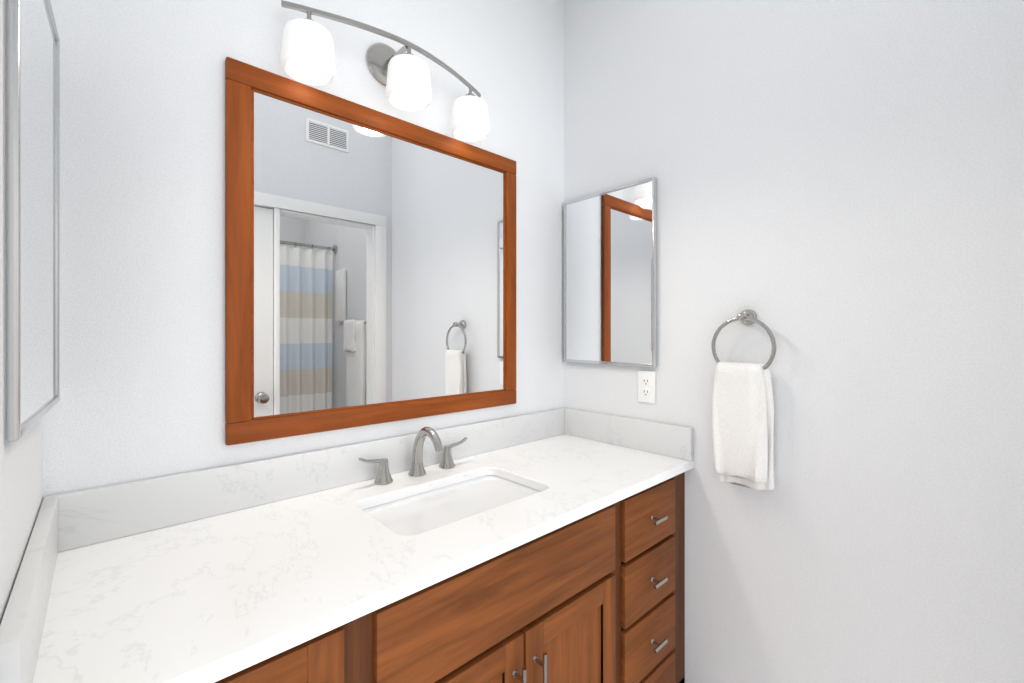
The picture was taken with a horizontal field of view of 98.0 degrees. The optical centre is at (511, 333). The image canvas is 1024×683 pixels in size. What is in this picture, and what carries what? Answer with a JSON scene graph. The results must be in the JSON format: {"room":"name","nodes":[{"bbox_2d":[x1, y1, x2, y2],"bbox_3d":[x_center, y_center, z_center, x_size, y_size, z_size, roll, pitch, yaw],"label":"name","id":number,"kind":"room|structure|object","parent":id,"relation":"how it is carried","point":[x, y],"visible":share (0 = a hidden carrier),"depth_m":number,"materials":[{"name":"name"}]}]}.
{"room":"bathroom","nodes":[
{"label":"bathroom","id":0,"kind":"room"},
{"bbox_2d":[0,0,41,623],"bbox_3d":[0.199,-0.080,-0.408,0.100,2.740,3.350,0,0,-43],"label":"wall","id":1,"kind":"structure","parent":0,"point":[20,481],"depth_m":0.55,"materials":[{"name":"paint"}]},
{"bbox_2d":[4,0,59,441],"bbox_3d":[-0.716,-0.210,0.664,0.025,0.671,0.400,0,0,-41],"label":"medicine cabinet mirror","id":2,"kind":"object","parent":1,"relation":"attached to","point":[31,218],"visible":1,"depth_m":0.60,"materials":[{"name":"silver metal"}]},
{"bbox_2d":[42,0,563,500],"bbox_3d":[-0.374,-0.080,1.412,1.731,2.740,0.100,0,0,-43],"label":"wall","id":3,"kind":"structure","parent":0,"point":[142,238],"depth_m":1.01,"materials":[{"name":"paint"}]},
{"bbox_2d":[225,57,515,445],"bbox_3d":[-0.332,-0.195,1.368,0.937,0.916,0.018,0,0,-43],"label":"vanity mirror","id":4,"kind":"object","parent":3,"relation":"attached to","point":[370,266],"visible":0.98,"depth_m":1.26,"materials":[{"name":"brown wood"}]},
{"bbox_2d":[281,0,489,141],"bbox_3d":[-0.310,-0.760,1.272,0.632,0.215,0.188,0,0,-43],"label":"sconce","id":5,"kind":"object","parent":3,"relation":"attached to","point":[308,58],"visible":1,"depth_m":1.20,"materials":[{"name":"white glass"}]},
{"bbox_2d":[564,0,1023,682],"bbox_3d":[1.396,-0.080,0.700,0.100,2.740,3.350,0,0,-43],"label":"wall","id":6,"kind":"structure","parent":0,"point":[840,198],"depth_m":1.19,"materials":[{"name":"paint"}]},
{"bbox_2d":[564,177,656,367],"bbox_3d":[0.365,-0.217,1.724,0.018,0.671,0.421,0,0,-43],"label":"medicine cabinet mirror","id":7,"kind":"object","parent":6,"relation":"attached to","point":[610,276],"visible":1,"depth_m":1.70,"materials":[{"name":"silver metal"}]},
{"bbox_2d":[638,370,655,403],"bbox_3d":[0.484,0.190,1.603,0.008,0.114,0.070,0,0,-43],"label":"electrical outlet cover","id":8,"kind":"object","parent":6,"relation":"attached to","point":[646,386],"visible":1,"depth_m":1.60,"materials":[{"name":"white plastic"}]},
{"bbox_2d":[711,309,775,489],"bbox_3d":[0.688,0.190,1.325,0.086,0.532,0.182,0,0,-43],"label":"towel ring","id":9,"kind":"object","parent":6,"relation":"attached to","point":[743,422],"visible":1,"depth_m":1.29,"materials":[{"name":"white fabric"}]},
{"bbox_2d":[712,361,774,489],"bbox_3d":[0.684,0.271,1.320,0.073,0.371,0.160,0,0,-43],"label":"towel","id":10,"kind":"object","parent":9,"relation":"hanging from","point":[742,398],"depth_m":1.29,"materials":[{"name":"white fabric"}]},
{"bbox_3d":[0.764,1.340,0.183,1.731,0.100,3.450,0,0,-43],"label":"floor","id":11,"kind":"structure","parent":0,"visible":0},
{"bbox_2d":[0,464,693,682],"bbox_3d":[-0.141,0.867,1.160,1.528,0.845,0.582,0,0,-43],"label":"bathroom vanity","id":12,"kind":"object","parent":11,"relation":"on","point":[547,546],"depth_m":1.02,"materials":[{"name":"brown wood"}]},
{"bbox_2d":[4,432,693,682],"bbox_3d":[-0.148,0.438,1.167,1.528,0.037,0.563,0,0,-43],"label":"countertop","id":13,"kind":"structure","parent":12,"relation":"on","point":[177,601],"depth_m":0.81,"materials":[{"name":"white stone"}]},
{"bbox_2d":[356,427,467,483],"bbox_3d":[-0.249,0.345,1.296,0.363,0.150,0.156,0,0,-43],"label":"faucet","id":14,"kind":"object","parent":13,"relation":"on","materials":[{"name":"silver metal"}]}
]}

